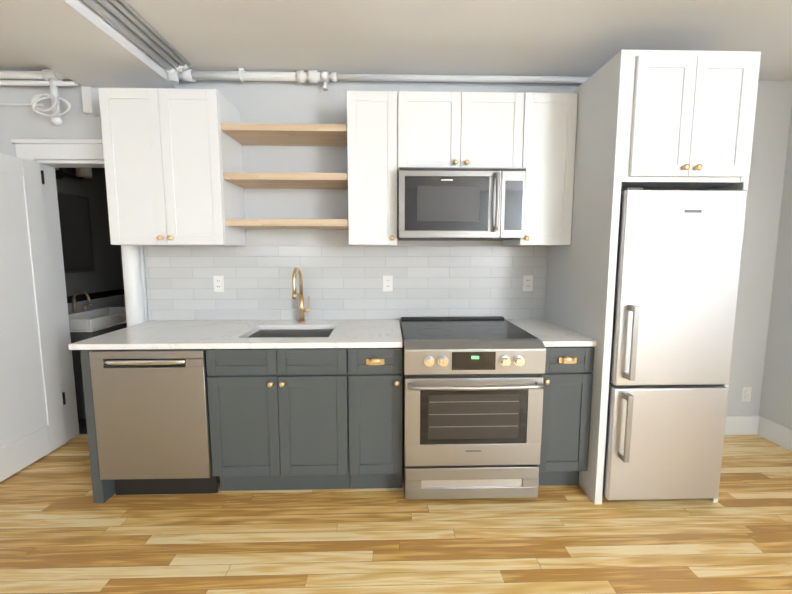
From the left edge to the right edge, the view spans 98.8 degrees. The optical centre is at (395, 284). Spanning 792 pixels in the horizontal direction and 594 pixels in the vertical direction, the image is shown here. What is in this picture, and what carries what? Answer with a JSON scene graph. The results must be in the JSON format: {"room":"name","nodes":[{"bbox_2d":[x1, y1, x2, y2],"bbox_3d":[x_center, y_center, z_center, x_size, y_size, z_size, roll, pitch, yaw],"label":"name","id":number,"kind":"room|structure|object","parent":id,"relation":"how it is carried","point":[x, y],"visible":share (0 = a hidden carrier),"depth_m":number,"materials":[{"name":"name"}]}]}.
{"room":"kitchen","nodes":[
{"label":"kitchen","id":0,"kind":"room"},
{"bbox_2d":[56,168,122,312],"bbox_3d":[-2.987,-0.114,3.122,0.106,2.450,1.230,0,5,-1],"label":"wall","id":1,"kind":"structure","parent":0,"point":[100,286],"depth_m":3.35,"materials":[{"name":"black paint"}]},
{"bbox_2d":[55,168,91,179],"bbox_3d":[-2.860,-1.000,2.935,0.154,0.180,0.460,0,5,-1],"label":"sconce","id":2,"kind":"object","parent":1,"relation":"attached to","point":[82,173],"visible":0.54,"depth_m":3.04,"materials":[{"name":"black metal"}]},
{"bbox_2d":[57,192,94,272],"bbox_3d":[-2.921,-0.447,2.986,0.032,0.700,0.540,0,5,-1],"label":"bathroom mirror","id":3,"kind":"object","parent":1,"relation":"attached to","point":[76,231],"visible":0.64,"depth_m":3.08,"materials":[{"name":"grey mirror"}]},
{"bbox_2d":[118,245,124,306],"bbox_3d":[-2.338,-0.168,3.696,1.230,2.450,0.106,0,5,-1],"label":"wall","id":4,"kind":"structure","parent":0,"point":[121,273],"depth_m":3.64,"materials":[{"name":"black paint"}]},
{"bbox_2d":[0,419,791,593],"bbox_3d":[-0.837,1.388,0.592,7.580,0.060,6.650,0,5,-1],"label":"floor","id":5,"kind":"structure","parent":0,"point":[61,532],"depth_m":1.67,"materials":[{"name":"brown wood"}]},
{"bbox_2d":[68,291,126,418],"bbox_3d":[-2.698,0.589,3.085,0.462,1.059,0.650,0,5,-1],"label":"bathroom vanity","id":6,"kind":"object","parent":5,"relation":"on","point":[84,323],"visible":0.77,"depth_m":2.83,"materials":[{"name":"grey ceramic"}]},
{"bbox_2d":[121,245,144,326],"bbox_3d":[-1.826,-0.016,2.357,0.100,2.398,0.100,0,5,-1],"label":"riser pipe","id":7,"kind":"object","parent":5,"relation":"on","point":[132,279],"visible":0.29,"depth_m":2.33,"materials":[{"name":"paint"}]},
{"bbox_2d":[89,349,217,494],"bbox_3d":[-1.343,0.768,2.159,0.599,0.878,0.631,0,5,-1],"label":"dishwasher","id":8,"kind":"object","parent":5,"relation":"on","point":[151,413],"visible":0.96,"depth_m":1.85,"materials":[{"name":"grey metal"}]},
{"bbox_2d":[332,348,402,488],"bbox_3d":[-0.153,0.760,2.202,0.367,0.884,0.653,0,5,-1],"label":"base cabinet","id":9,"kind":"object","parent":5,"relation":"on","point":[367,383],"depth_m":1.90,"materials":[{"name":"grey wood"}]},
{"bbox_2d":[400,316,545,499],"bbox_3d":[0.415,0.737,2.144,0.755,0.939,0.736,0,5,-1],"label":"range","id":10,"kind":"object","parent":5,"relation":"on","point":[473,387],"visible":1,"depth_m":1.85,"materials":[{"name":"grey metal"}]},
{"bbox_2d":[538,346,593,485],"bbox_3d":[0.949,0.758,2.227,0.304,0.884,0.653,0,5,-1],"label":"base cabinet","id":11,"kind":"object","parent":5,"relation":"on","point":[568,376],"depth_m":1.93,"materials":[{"name":"grey wood"}]},
{"bbox_2d":[69,319,595,349],"bbox_3d":[-0.327,0.303,2.164,2.858,0.030,0.634,0,5,-1],"label":"countertop","id":12,"kind":"structure","parent":11,"relation":"on","point":[210,334],"depth_m":2.00,"materials":[{"name":"stone"}]},
{"bbox_2d":[247,329,333,337],"bbox_3d":[-0.655,0.419,2.139,0.572,0.196,0.387,0,5,-1],"label":"undermount sink","id":13,"kind":"object","parent":12,"relation":"in","point":[262,333],"visible":0.1,"depth_m":2.29,"materials":[{"name":"silver metal"}]},
{"bbox_2d":[292,267,309,322],"bbox_3d":[-0.645,0.080,2.292,0.082,0.390,0.210,0,5,-1],"label":"faucet","id":14,"kind":"object","parent":12,"relation":"on","point":[302,309],"visible":1,"depth_m":2.36,"materials":[{"name":"gold metal"}]},
{"bbox_2d":[545,50,760,503],"bbox_3d":[1.458,0.007,2.120,0.705,2.400,0.749,0,5,-1],"label":"enclosure","id":15,"kind":"object","parent":5,"relation":"on","point":[665,119],"visible":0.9,"depth_m":1.74,"materials":[{"name":"paint"}]},
{"bbox_2d":[602,188,747,499],"bbox_3d":[1.468,0.342,2.120,0.625,1.732,0.757,0,5,-1],"label":"fridge","id":16,"kind":"object","parent":5,"relation":"on","point":[679,255],"visible":0.75,"depth_m":1.79,"materials":[{"name":"grey metal"}]},
{"bbox_2d":[0,79,791,415],"bbox_3d":[-0.884,-0.134,2.491,7.580,2.610,0.120,0,5,-1],"label":"wall","id":17,"kind":"structure","parent":0,"point":[284,101],"depth_m":2.39,"materials":[{"name":"paint"}]},
{"bbox_2d":[0,153,66,481],"bbox_3d":[-2.460,0.198,2.120,0.110,1.996,0.592,0,5,-1],"label":"door leaf","id":18,"kind":"structure","parent":17,"relation":"in","point":[32,418],"depth_m":2.22,"materials":[{"name":"paint"}]},
{"bbox_2d":[11,139,147,440],"bbox_3d":[-2.174,0.092,2.466,0.830,2.165,0.152,0,5,-1],"label":"door frame","id":19,"kind":"structure","parent":17,"relation":"attached to","point":[57,149],"depth_m":2.42,"materials":[{"name":"paint"}]},
{"bbox_2d":[81,87,100,116],"bbox_3d":[-2.032,-1.215,2.265,0.060,0.165,0.070,0,5,-1],"label":"junction box","id":20,"kind":"object","parent":17,"relation":"attached to","point":[90,100],"visible":0.85,"depth_m":2.24,"materials":[{"name":"paint"}]},
{"bbox_2d":[98,88,245,245],"bbox_3d":[-1.404,-0.711,2.198,0.686,0.914,0.323,0,5,-1],"label":"upper cabinet","id":21,"kind":"object","parent":17,"relation":"attached to","point":[171,156],"depth_m":2.05,"materials":[{"name":"white wood"}]},
{"bbox_2d":[221,123,347,228],"bbox_3d":[-0.681,-0.681,2.231,0.757,0.612,0.297,0,5,-1],"label":"floating shelf","id":22,"kind":"object","parent":17,"relation":"attached to","point":[262,134],"visible":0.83,"depth_m":2.11,"materials":[{"name":"brown wood"}]},
{"bbox_2d":[144,246,547,320],"bbox_3d":[-0.339,-0.007,2.449,2.869,0.532,0.009,0,5,-1],"label":"tile backsplash","id":23,"kind":"structure","parent":17,"relation":"attached to","point":[342,282],"depth_m":2.44,"materials":[{"name":"white tile"}]},
{"bbox_2d":[213,276,223,291],"bbox_3d":[-1.263,-0.001,2.418,0.072,0.116,0.009,0,5,-1],"label":"electrical outlet","id":24,"kind":"object","parent":23,"relation":"attached to","point":[218,281],"visible":1,"depth_m":2.42,"materials":[{"name":"white plastic"}]},
{"bbox_2d":[383,275,392,291],"bbox_3d":[-0.059,-0.004,2.446,0.072,0.116,0.009,0,5,-1],"label":"electrical outlet","id":25,"kind":"object","parent":23,"relation":"attached to","point":[387,283],"visible":1,"depth_m":2.44,"materials":[{"name":"white plastic"}]},
{"bbox_2d":[523,275,532,290],"bbox_3d":[0.960,-0.006,2.470,0.072,0.116,0.009,0,5,-1],"label":"electrical outlet","id":26,"kind":"object","parent":23,"relation":"attached to","point":[527,282],"visible":1,"depth_m":2.47,"materials":[{"name":"white plastic"}]},
{"bbox_2d":[347,91,401,245],"bbox_3d":[-0.147,-0.713,2.227,0.305,0.914,0.323,0,5,-1],"label":"upper cabinet","id":27,"kind":"object","parent":17,"relation":"attached to","point":[374,118],"depth_m":2.07,"materials":[{"name":"white wood"}]},
{"bbox_2d":[402,91,529,167],"bbox_3d":[0.389,-0.942,2.218,0.765,0.458,0.323,0,5,-1],"label":"upper cabinet","id":28,"kind":"object","parent":17,"relation":"attached to","point":[440,129],"depth_m":2.06,"materials":[{"name":"white wood"}]},
{"bbox_2d":[397,167,525,240],"bbox_3d":[0.391,-0.498,2.196,0.757,0.417,0.452,0,5,-1],"label":"microwave","id":29,"kind":"object","parent":28,"relation":"attached to","point":[456,204],"visible":1,"depth_m":2.03,"materials":[{"name":"grey metal"}]},
{"bbox_2d":[503,93,577,245],"bbox_3d":[0.936,-0.716,2.252,0.325,0.914,0.323,0,5,-1],"label":"upper cabinet","id":30,"kind":"object","parent":17,"relation":"attached to","point":[551,118],"depth_m":2.10,"materials":[{"name":"white wood"}]},
{"bbox_2d":[724,416,759,434],"bbox_3d":[2.291,1.090,2.611,0.971,0.150,0.020,0,5,-1],"label":"baseboard","id":31,"kind":"structure","parent":17,"relation":"attached to","point":[734,425],"depth_m":2.61,"materials":[{"name":"paint"}]},
{"bbox_2d":[741,387,751,401],"bbox_3d":[2.686,0.845,2.602,0.072,0.116,0.010,0,5,-1],"label":"electrical outlet","id":32,"kind":"object","parent":17,"relation":"attached to","point":[746,395],"visible":1,"depth_m":2.60,"materials":[{"name":"white plastic"}]},
{"bbox_2d":[0,0,791,79],"bbox_3d":[-0.823,-1.212,-0.273,7.580,0.060,5.420,0,5,-1],"label":"ceiling","id":33,"kind":"structure","parent":0,"point":[580,38],"depth_m":1.88,"materials":[{"name":"paint"}]},
{"bbox_2d":[0,0,176,87],"bbox_3d":[-1.727,-1.129,-0.297,0.610,0.100,5.198,0,5,-1],"label":"ceiling beam","id":34,"kind":"structure","parent":33,"relation":"attached to","point":[82,43],"depth_m":1.82,"materials":[{"name":"paint"}]},
{"bbox_2d":[0,0,588,124],"bbox_3d":[-1.394,-1.000,-0.274,6.216,0.368,5.185,0,5,-1],"label":"pipes","id":35,"kind":"object","parent":33,"relation":"hanging from","point":[176,69],"visible":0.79,"depth_m":2.21,"materials":[{"name":"metal"}]},
{"bbox_2d":[759,108,791,429],"bbox_3d":[2.917,0.110,-0.070,0.100,2.610,5.200,0,5,-1],"label":"wall","id":36,"kind":"structure","parent":0,"point":[776,401],"depth_m":2.47,"materials":[{"name":"paint"}]},
{"bbox_2d":[758,416,791,451],"bbox_3d":[2.858,1.335,0.046,0.016,0.150,5.198,0,5,-1],"label":"baseboard","id":37,"kind":"structure","parent":36,"relation":"attached to","point":[774,432],"depth_m":2.50,"materials":[{"name":"paint"}]}
]}

